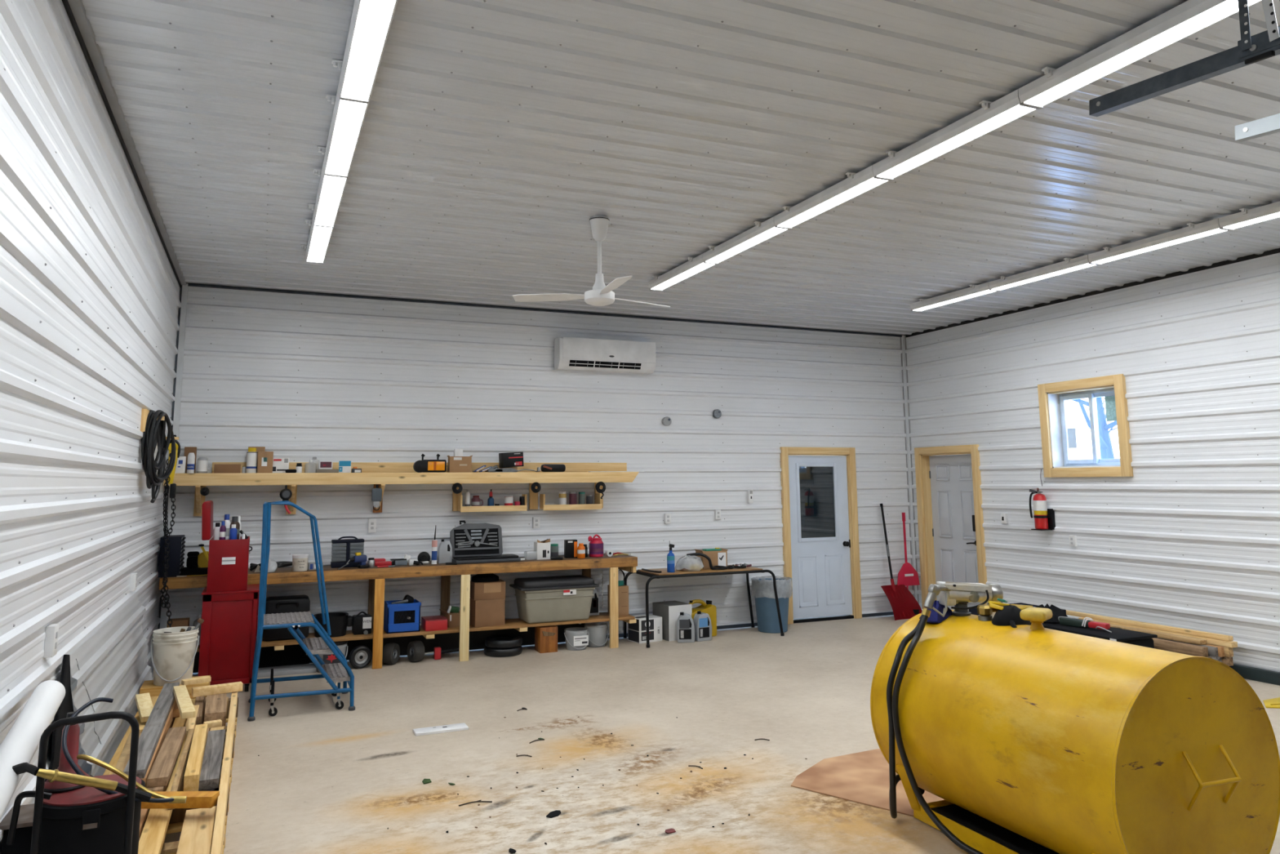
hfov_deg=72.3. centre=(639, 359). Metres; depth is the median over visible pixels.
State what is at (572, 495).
storage jar
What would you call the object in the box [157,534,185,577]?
container
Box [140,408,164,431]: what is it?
peg
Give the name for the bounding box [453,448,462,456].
box
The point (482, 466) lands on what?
blister pack
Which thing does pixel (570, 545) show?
box
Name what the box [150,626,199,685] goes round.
plastic bucket
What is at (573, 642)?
bucket
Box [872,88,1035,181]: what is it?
strip light
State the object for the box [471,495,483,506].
jug
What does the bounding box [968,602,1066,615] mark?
bin
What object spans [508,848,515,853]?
clod
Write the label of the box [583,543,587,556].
spray can
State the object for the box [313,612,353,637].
tub
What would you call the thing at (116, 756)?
board
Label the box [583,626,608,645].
bucket
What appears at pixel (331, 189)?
diffuser
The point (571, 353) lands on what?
air conditioner
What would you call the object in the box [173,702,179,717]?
block
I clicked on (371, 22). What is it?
strip light
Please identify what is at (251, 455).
canister
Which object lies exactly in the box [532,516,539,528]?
wall outlet
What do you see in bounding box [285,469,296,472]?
pouch
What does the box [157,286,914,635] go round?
wall
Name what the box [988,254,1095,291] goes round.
strip light
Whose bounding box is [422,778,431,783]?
greens
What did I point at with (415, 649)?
wheel
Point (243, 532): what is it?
vial
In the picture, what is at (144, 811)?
board
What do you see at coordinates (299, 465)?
bottle
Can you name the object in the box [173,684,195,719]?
board
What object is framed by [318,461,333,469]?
box
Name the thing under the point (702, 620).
jug
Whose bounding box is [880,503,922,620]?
snow shovel
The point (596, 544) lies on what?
jug
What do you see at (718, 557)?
cardboard box
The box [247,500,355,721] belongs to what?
step ladder
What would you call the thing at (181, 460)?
box
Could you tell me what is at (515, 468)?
wood block
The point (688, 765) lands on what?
twig
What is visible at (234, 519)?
glue bottle
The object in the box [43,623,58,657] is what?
wall outlet
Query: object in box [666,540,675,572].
spray bottle
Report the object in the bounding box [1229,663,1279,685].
baseboard
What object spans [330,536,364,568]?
organizer
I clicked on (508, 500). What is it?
tin
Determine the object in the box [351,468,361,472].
box
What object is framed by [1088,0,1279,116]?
metal bracket
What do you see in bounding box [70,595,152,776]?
sheet
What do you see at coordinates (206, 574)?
bar
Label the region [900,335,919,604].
trim
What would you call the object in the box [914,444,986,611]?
door
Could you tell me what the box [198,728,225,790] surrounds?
board
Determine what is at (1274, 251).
trim
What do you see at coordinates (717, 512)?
wall outlet
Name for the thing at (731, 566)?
cable
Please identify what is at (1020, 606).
folder
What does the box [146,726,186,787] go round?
board
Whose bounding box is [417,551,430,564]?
tape measure
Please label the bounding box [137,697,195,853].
board
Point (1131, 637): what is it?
crate
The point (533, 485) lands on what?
ring
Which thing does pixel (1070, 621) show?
power tool
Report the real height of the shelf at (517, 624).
0.028 m
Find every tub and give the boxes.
[292,553,308,571]
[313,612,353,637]
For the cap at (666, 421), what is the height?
0.110 m
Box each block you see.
[135,692,153,722]
[139,675,210,698]
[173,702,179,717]
[204,693,226,726]
[500,466,517,470]
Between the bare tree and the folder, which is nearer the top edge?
the bare tree
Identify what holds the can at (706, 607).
on the floor
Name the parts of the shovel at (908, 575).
handle, blade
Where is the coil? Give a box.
[141,409,175,502]
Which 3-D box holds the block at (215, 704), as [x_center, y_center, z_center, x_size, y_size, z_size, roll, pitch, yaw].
[-2.735,2.237,5.645,0.120,0.085,0.700,3,-9,-25]
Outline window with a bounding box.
[1037,373,1133,477]
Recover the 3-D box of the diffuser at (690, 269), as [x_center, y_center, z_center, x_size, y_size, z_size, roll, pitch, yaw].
[0.382,-0.767,8.036,0.123,0.010,1.115,3,-9,-23]
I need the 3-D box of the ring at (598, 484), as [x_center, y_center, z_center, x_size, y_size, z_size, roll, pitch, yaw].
[-0.427,1.418,9.525,0.120,0.193,0.056,3,-9,-23]
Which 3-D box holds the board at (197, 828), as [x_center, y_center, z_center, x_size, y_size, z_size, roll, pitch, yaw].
[-1.778,1.993,3.479,0.125,0.040,1.140,3,-9,-23]
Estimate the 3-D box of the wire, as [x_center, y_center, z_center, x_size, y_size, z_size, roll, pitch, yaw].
[-1.216,1.187,9.390,0.244,0.034,0.026,4,-9,-27]
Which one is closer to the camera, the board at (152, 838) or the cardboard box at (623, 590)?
the board at (152, 838)
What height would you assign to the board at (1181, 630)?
0.039 m
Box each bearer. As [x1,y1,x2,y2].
[143,785,229,826]
[222,733,235,759]
[226,697,238,718]
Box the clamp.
[487,465,502,471]
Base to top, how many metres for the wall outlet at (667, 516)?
0.115 m
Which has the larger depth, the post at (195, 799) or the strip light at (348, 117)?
the strip light at (348, 117)
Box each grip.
[445,562,457,564]
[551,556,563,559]
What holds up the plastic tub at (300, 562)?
on the workbench
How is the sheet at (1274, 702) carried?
on the floor
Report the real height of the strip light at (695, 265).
0.095 m
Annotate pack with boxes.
[447,605,459,613]
[473,465,485,471]
[479,466,492,471]
[702,547,721,551]
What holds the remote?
attached to the wall at (299, 377)
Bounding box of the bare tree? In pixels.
[1072,396,1117,458]
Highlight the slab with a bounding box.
[257,662,315,677]
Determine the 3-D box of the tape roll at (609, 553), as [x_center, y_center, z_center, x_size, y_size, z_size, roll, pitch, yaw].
[-0.338,2.116,9.589,0.070,0.070,0.062,3,-9,-23]
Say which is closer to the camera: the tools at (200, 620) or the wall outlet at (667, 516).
the tools at (200, 620)
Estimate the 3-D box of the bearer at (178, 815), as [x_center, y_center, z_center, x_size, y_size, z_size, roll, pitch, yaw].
[-2.324,2.185,4.259,0.585,0.117,0.090,3,-9,-23]
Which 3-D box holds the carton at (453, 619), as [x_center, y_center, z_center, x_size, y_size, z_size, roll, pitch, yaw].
[-1.887,2.623,8.924,0.273,0.166,0.182,5,-10,-34]
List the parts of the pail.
lid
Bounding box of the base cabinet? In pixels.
[198,583,259,691]
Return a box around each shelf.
[163,462,644,515]
[195,612,635,651]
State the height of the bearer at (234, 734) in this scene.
0.117 m
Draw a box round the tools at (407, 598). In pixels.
[391,594,414,623]
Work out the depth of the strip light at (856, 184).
5.89 m
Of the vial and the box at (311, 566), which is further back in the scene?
the box at (311, 566)
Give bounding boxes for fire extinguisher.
[1029,487,1055,530]
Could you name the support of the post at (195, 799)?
on the board at (220, 815)
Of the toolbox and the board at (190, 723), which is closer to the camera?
the board at (190, 723)
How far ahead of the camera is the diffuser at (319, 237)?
6.84 m
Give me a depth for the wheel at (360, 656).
8.33 m
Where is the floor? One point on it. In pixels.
(324, 779)
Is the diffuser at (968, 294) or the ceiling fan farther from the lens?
the diffuser at (968, 294)
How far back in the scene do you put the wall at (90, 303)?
3.86 m
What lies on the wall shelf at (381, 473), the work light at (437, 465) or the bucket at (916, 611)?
the work light at (437, 465)
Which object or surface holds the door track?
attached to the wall
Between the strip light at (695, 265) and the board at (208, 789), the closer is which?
the board at (208, 789)
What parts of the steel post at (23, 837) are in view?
plate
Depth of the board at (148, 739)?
4.80 m
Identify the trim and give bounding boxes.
[62,0,186,287]
[157,283,188,629]
[181,283,902,337]
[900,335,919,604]
[903,248,1279,337]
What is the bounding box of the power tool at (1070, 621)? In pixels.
[1057,616,1090,627]
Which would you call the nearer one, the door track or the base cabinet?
the door track
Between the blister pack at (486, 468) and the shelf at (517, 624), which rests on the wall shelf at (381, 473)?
the blister pack at (486, 468)
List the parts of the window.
casing, casing, sash, casing, frame, sash, casing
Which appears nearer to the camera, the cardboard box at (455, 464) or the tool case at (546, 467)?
the cardboard box at (455, 464)
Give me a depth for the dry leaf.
4.39 m
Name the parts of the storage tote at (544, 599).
lid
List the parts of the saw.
motor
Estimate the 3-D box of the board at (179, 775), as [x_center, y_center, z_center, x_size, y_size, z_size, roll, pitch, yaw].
[-2.366,2.092,4.529,0.028,0.060,1.200,3,-9,-23]
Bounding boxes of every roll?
[0,680,65,817]
[604,549,613,556]
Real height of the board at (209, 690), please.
0.050 m
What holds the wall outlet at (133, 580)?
attached to the wall at (90, 303)
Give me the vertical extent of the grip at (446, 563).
0.026 m
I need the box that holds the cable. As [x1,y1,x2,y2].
[686,552,746,569]
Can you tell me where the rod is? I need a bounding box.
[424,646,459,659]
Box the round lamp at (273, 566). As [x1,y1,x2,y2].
[267,559,277,572]
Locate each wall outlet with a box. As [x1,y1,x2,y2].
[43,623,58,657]
[128,573,137,591]
[368,518,376,533]
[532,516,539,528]
[664,513,671,523]
[714,509,720,519]
[1068,534,1077,546]
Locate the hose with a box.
[249,560,292,570]
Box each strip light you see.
[301,214,334,263]
[307,164,349,227]
[317,84,370,177]
[331,0,397,103]
[648,253,714,291]
[702,216,786,264]
[773,164,888,229]
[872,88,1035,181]
[911,282,995,311]
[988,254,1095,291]
[1018,0,1262,109]
[1088,217,1227,265]
[1218,200,1279,231]
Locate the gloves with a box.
[988,598,1030,627]
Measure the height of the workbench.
0.930 m
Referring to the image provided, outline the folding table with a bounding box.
[623,564,784,647]
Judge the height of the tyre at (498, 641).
0.080 m
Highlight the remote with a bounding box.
[746,488,753,503]
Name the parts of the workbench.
leg, leg, panel, leg, leg, leg, leg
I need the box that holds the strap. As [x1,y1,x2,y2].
[1081,617,1111,632]
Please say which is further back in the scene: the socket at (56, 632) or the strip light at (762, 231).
the strip light at (762, 231)
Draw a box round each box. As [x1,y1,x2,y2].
[166,617,190,627]
[174,456,186,473]
[183,446,196,473]
[248,446,265,469]
[256,451,273,472]
[272,457,288,472]
[307,562,323,569]
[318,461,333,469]
[338,460,351,472]
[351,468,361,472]
[351,611,372,635]
[446,455,472,472]
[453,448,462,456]
[469,597,505,627]
[470,578,505,599]
[498,451,524,467]
[533,538,550,559]
[534,625,557,653]
[564,539,577,558]
[607,584,628,615]
[627,613,662,643]
[694,547,728,568]
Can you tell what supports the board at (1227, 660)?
on the bearer
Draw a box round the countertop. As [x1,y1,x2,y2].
[160,553,634,577]
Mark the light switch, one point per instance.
(1004, 519)
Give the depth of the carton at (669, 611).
9.71 m
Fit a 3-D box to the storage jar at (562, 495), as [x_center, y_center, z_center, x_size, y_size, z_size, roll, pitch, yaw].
[-0.855,1.541,9.673,0.085,0.172,0.085,1,-8,-10]
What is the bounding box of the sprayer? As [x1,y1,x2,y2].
[617,568,624,586]
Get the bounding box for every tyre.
[484,635,522,648]
[484,644,522,657]
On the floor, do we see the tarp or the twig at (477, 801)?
the twig at (477, 801)
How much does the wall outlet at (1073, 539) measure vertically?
0.115 m
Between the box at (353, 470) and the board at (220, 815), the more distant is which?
the box at (353, 470)
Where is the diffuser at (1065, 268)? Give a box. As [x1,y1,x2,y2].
[993,263,1095,289]
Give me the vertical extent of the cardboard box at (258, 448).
0.255 m
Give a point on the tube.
(434, 542)
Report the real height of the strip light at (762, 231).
0.095 m
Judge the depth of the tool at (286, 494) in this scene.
8.25 m
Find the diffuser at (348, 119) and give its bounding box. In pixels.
[325,99,366,174]
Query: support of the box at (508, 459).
on the wood block at (515, 468)
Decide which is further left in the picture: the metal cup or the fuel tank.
the metal cup
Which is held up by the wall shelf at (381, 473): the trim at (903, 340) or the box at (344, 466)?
the box at (344, 466)
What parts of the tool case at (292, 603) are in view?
handle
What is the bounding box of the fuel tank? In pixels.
[870,581,1279,853]
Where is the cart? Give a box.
[6,697,186,853]
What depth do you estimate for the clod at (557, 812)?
4.62 m
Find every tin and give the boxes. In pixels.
[390,558,407,565]
[504,495,513,505]
[514,501,519,505]
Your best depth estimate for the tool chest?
7.46 m
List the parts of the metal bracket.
rail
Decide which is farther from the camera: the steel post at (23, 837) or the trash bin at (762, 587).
the trash bin at (762, 587)
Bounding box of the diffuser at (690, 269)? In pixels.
[653,262,713,289]
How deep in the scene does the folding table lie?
9.83 m
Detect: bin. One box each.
[751,575,792,632]
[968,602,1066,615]
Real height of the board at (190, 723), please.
0.050 m
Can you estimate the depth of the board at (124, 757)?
4.65 m
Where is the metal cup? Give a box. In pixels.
[367,557,374,567]
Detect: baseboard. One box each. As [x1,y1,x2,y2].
[193,611,893,672]
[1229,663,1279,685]
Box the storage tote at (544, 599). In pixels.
[509,574,599,623]
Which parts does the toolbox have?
lid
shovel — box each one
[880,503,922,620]
[897,512,919,589]
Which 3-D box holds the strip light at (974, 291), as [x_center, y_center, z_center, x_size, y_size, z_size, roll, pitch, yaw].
[3.274,-0.658,9.208,0.202,0.095,1.149,3,-9,-23]
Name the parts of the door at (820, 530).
casing, glass pane, casing, panel, knob, casing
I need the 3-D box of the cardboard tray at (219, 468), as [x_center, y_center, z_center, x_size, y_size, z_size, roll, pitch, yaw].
[-3.914,1.033,8.306,0.225,0.085,0.160,3,-9,-26]
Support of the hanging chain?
hanging from the workbench
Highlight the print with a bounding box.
[628,615,645,642]
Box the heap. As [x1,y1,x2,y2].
[735,563,751,567]
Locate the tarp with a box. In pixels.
[1035,603,1067,623]
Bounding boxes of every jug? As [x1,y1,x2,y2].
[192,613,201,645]
[437,539,452,564]
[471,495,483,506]
[587,533,603,556]
[589,589,599,615]
[676,612,694,642]
[693,610,711,641]
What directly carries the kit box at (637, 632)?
on the floor
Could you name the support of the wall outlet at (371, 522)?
attached to the wall at (299, 377)
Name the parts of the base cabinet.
drawer, drawer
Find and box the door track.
[1235,113,1279,142]
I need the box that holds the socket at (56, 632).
[54,631,57,648]
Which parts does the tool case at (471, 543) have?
case lid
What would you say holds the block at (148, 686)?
on the board at (116, 756)
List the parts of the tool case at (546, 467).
trim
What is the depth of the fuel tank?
3.66 m
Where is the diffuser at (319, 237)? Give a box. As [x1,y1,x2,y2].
[306,226,332,262]
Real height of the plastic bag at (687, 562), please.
0.181 m
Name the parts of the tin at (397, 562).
lid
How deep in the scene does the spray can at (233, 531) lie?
7.55 m
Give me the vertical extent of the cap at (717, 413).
0.110 m
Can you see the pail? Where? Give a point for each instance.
(328, 658)
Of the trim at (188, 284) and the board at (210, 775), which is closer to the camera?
the board at (210, 775)
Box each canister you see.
[186,452,195,473]
[196,457,208,473]
[245,447,257,472]
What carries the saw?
on the workbench
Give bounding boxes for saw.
[180,543,208,575]
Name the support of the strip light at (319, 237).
attached to the ceiling
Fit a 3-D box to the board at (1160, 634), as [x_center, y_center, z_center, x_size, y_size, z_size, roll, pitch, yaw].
[4.717,2.560,8.243,0.090,0.039,1.200,3,-9,-23]
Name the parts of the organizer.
drawer, drawer, drawer, drawer, drawer, handle, drawer, drawer, drawer, drawer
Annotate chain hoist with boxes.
[160,434,180,626]
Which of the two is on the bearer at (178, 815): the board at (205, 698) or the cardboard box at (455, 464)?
the board at (205, 698)
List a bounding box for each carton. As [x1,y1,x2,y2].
[439,608,471,627]
[652,600,692,640]
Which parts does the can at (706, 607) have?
handle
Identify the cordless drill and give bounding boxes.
[346,551,368,568]
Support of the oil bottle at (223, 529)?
on the tool chest
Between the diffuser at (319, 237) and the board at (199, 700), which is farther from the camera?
the diffuser at (319, 237)
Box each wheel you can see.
[349,644,372,668]
[382,642,399,664]
[406,640,424,662]
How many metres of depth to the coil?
6.50 m
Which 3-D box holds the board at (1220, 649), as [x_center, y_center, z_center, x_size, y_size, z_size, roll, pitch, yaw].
[4.757,2.621,8.230,0.040,0.079,1.440,3,-9,-23]
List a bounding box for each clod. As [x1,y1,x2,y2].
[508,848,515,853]
[546,809,560,817]
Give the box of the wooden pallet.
[139,717,237,853]
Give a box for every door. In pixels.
[779,446,862,624]
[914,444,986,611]
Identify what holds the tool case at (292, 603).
on the workbench
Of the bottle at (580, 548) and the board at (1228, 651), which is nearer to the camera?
the board at (1228, 651)
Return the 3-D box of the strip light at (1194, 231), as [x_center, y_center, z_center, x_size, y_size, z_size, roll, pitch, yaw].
[4.175,-0.953,7.127,0.202,0.095,1.149,3,-9,-23]
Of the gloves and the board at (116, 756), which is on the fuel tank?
the gloves
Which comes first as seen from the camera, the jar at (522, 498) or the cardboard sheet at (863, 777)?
the cardboard sheet at (863, 777)
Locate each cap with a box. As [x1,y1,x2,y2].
[662,416,671,426]
[712,408,721,417]
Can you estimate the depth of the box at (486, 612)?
8.88 m
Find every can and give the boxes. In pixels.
[213,522,220,539]
[229,524,237,539]
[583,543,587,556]
[688,599,716,635]
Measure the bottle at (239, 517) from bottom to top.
0.215 m
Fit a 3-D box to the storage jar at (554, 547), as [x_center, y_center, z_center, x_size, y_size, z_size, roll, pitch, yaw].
[-0.915,2.046,9.361,0.085,0.155,0.085,2,-8,-19]
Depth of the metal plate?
9.30 m
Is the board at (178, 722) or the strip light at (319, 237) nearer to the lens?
the board at (178, 722)
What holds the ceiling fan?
hanging from the ceiling
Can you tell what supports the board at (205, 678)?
on the board at (148, 739)
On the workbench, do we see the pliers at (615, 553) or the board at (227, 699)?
the pliers at (615, 553)
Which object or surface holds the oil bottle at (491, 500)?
on the wall shelf at (381, 473)
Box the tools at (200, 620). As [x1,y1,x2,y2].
[164,617,204,632]
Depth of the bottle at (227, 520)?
7.63 m
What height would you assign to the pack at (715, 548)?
0.029 m
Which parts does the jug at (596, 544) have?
spout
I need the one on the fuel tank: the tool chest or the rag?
the rag
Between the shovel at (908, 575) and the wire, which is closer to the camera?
the wire
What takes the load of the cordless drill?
on the workbench
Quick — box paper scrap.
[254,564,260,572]
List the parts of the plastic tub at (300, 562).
lid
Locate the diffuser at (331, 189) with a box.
[315,175,346,225]
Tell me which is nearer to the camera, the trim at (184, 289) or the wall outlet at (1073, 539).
the trim at (184, 289)
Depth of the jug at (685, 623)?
9.53 m
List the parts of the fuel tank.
skid leg, plate, skid rail, handle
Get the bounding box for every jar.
[241,466,245,472]
[519,496,524,505]
[550,543,558,558]
[558,491,566,504]
[568,491,576,504]
[578,491,585,504]
[586,494,592,503]
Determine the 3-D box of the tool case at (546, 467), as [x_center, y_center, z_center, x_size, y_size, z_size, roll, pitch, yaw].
[-0.968,1.179,9.534,0.320,0.085,0.107,3,-9,-23]
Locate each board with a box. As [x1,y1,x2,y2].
[102,711,138,774]
[111,731,142,774]
[123,681,179,778]
[129,695,158,733]
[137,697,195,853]
[138,717,175,839]
[141,698,176,787]
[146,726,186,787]
[146,785,167,791]
[168,728,194,809]
[172,713,186,727]
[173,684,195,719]
[176,805,216,853]
[179,697,210,791]
[181,675,211,684]
[183,704,199,740]
[191,681,243,697]
[194,695,204,724]
[195,788,214,808]
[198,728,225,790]
[203,719,222,728]
[209,696,228,730]
[210,691,237,853]
[1066,609,1233,640]
[1078,617,1237,647]
[1090,620,1206,644]
[1152,637,1208,657]
[1155,637,1218,657]
[1155,648,1211,657]
[1203,644,1224,657]
[1206,643,1233,657]
[1208,655,1222,662]
[1221,656,1233,666]
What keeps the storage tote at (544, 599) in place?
on the workbench
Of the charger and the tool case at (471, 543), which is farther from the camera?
the tool case at (471, 543)
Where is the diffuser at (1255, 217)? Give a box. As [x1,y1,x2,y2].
[1225,212,1279,228]
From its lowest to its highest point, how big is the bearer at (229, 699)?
0.117 m
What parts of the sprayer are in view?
tank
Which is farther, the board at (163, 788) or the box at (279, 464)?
the box at (279, 464)
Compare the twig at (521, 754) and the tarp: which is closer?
the twig at (521, 754)
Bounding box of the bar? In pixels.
[176,573,207,577]
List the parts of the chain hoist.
chain, chain, chain, lever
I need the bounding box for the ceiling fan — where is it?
[512,216,670,306]
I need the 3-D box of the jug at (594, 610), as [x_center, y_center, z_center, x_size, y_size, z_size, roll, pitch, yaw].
[-0.528,2.634,9.565,0.150,0.300,0.092,3,-9,-23]
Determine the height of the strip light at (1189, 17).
0.095 m
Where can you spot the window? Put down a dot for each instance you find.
(1057, 439)
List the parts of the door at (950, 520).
casing, panel, panel, casing, panel, panel, panel, panel, casing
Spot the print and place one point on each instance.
(637, 631)
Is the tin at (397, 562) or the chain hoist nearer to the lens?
the chain hoist
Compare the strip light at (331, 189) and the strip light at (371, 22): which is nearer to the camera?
the strip light at (371, 22)
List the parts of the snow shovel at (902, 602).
handle, blade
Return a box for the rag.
[919,600,952,622]
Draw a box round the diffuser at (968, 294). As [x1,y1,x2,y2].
[913,289,995,310]
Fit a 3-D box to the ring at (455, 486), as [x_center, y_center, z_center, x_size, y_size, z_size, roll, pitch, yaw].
[-1.861,1.308,8.920,0.106,0.112,0.056,3,-9,-23]
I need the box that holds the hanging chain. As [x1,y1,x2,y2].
[601,569,603,608]
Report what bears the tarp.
on the crate at (1131, 637)
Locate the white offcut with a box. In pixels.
[413,722,468,736]
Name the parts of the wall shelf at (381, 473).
panel, box shelf, panel, panel, box shelf, panel, white strip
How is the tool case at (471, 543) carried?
on the workbench
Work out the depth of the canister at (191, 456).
8.12 m
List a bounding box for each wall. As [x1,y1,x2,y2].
[0,0,181,853]
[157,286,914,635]
[904,253,1279,671]
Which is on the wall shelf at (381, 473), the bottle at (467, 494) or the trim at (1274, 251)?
the bottle at (467, 494)
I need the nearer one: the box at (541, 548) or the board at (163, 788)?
the board at (163, 788)
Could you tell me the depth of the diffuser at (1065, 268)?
8.14 m
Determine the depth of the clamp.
9.24 m
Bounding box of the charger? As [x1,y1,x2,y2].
[371,484,382,510]
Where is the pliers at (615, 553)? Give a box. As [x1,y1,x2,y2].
[613,552,631,555]
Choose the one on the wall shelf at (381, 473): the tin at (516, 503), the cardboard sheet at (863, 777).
the tin at (516, 503)
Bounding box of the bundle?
[471,573,498,582]
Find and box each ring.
[200,487,209,495]
[452,482,462,493]
[531,482,541,493]
[595,481,605,498]
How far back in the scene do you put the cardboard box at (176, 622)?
7.78 m
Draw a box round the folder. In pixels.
[1009,604,1032,609]
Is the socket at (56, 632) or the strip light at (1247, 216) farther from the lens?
the strip light at (1247, 216)
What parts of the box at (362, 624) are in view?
handle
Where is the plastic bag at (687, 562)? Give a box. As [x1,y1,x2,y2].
[675,555,704,571]
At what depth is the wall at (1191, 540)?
8.63 m
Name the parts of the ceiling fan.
blade, rod, motor, blade, blade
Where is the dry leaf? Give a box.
[665,827,675,833]
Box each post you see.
[0,803,34,853]
[141,791,219,808]
[182,723,207,791]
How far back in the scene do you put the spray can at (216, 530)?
7.55 m
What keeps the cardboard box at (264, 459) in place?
on the wall shelf at (381, 473)
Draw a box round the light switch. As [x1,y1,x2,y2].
[1000,513,1008,523]
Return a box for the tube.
[431,525,437,564]
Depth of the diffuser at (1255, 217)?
6.41 m
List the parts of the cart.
gun lever, handle, lid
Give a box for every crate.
[383,599,421,633]
[1030,622,1157,648]
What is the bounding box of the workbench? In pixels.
[159,553,637,672]
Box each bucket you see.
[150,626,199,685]
[564,631,589,648]
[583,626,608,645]
[912,608,919,615]
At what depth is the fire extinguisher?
9.60 m
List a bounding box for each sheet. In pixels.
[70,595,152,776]
[791,748,944,816]
[1262,697,1279,708]
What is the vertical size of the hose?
0.082 m
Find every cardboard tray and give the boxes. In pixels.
[213,463,240,473]
[315,469,338,472]
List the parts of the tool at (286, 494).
handle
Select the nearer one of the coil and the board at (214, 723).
the board at (214, 723)
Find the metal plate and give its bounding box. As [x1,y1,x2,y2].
[495,467,518,471]
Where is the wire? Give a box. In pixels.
[516,468,537,471]
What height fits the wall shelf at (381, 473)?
0.519 m
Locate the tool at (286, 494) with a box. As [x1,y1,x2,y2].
[279,484,292,514]
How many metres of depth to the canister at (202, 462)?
8.17 m
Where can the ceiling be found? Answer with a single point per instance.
(493, 133)
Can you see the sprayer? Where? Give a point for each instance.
(620, 573)
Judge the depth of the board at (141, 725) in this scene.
5.37 m
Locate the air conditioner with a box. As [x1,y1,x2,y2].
[554,337,656,373]
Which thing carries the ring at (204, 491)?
hanging from the wall shelf at (381, 473)
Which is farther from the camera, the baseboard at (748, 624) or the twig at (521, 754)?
the baseboard at (748, 624)
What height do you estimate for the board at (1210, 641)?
0.044 m
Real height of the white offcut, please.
0.020 m
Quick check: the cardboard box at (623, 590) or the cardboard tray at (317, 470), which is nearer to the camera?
the cardboard tray at (317, 470)
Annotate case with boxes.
[262,595,310,640]
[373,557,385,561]
[449,520,520,564]
[537,463,565,471]
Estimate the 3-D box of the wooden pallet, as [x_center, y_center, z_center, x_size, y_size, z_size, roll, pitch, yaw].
[-2.548,2.374,4.745,0.592,0.121,3.410,3,-9,-23]
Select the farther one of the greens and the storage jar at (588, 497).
the storage jar at (588, 497)
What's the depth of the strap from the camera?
7.63 m
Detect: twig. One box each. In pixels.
[458,799,492,805]
[515,754,532,756]
[688,764,702,768]
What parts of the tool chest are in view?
lid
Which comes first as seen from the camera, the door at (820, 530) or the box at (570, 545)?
the box at (570, 545)
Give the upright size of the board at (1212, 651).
0.079 m
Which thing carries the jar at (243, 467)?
on the wall shelf at (381, 473)
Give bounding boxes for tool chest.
[201,500,252,592]
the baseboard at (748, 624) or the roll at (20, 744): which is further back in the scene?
the baseboard at (748, 624)
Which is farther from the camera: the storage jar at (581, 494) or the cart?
the storage jar at (581, 494)
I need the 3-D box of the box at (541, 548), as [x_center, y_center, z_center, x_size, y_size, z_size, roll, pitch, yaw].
[-1.040,2.010,9.310,0.150,0.215,0.104,4,-9,-26]
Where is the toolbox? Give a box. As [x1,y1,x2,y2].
[421,614,447,631]
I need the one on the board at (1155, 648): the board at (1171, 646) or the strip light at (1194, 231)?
the board at (1171, 646)
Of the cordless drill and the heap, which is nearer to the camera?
the cordless drill
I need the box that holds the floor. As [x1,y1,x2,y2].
[138,614,1279,853]
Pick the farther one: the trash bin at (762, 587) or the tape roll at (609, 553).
the trash bin at (762, 587)
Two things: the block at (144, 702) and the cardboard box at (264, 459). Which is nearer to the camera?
the block at (144, 702)
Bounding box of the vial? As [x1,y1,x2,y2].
[241,531,244,538]
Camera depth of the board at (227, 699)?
5.33 m
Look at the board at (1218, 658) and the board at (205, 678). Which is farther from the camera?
the board at (1218, 658)
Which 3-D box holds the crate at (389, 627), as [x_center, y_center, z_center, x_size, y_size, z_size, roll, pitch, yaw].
[-2.358,2.537,8.674,0.322,0.275,0.286,3,-9,-23]
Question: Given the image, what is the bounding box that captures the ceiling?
[81,0,1279,335]
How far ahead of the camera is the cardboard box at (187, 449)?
8.28 m
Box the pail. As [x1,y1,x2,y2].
[315,640,347,672]
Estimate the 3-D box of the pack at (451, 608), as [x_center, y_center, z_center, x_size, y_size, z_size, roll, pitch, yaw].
[-1.902,2.543,8.924,0.122,0.078,0.060,3,-9,-23]
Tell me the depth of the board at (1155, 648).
7.69 m
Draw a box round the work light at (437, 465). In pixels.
[413,453,446,472]
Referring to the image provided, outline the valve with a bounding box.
[404,554,423,565]
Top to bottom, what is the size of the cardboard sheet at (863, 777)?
0.006 m
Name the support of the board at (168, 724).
on the board at (144, 811)
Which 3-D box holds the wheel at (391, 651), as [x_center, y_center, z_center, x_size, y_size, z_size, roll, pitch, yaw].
[-2.422,2.857,8.517,0.110,0.200,0.200,-2,-8,12]
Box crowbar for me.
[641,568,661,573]
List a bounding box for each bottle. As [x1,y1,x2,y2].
[219,520,226,539]
[223,514,231,539]
[230,515,239,539]
[237,515,240,538]
[295,462,302,472]
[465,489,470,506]
[487,488,493,506]
[577,542,585,558]
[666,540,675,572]

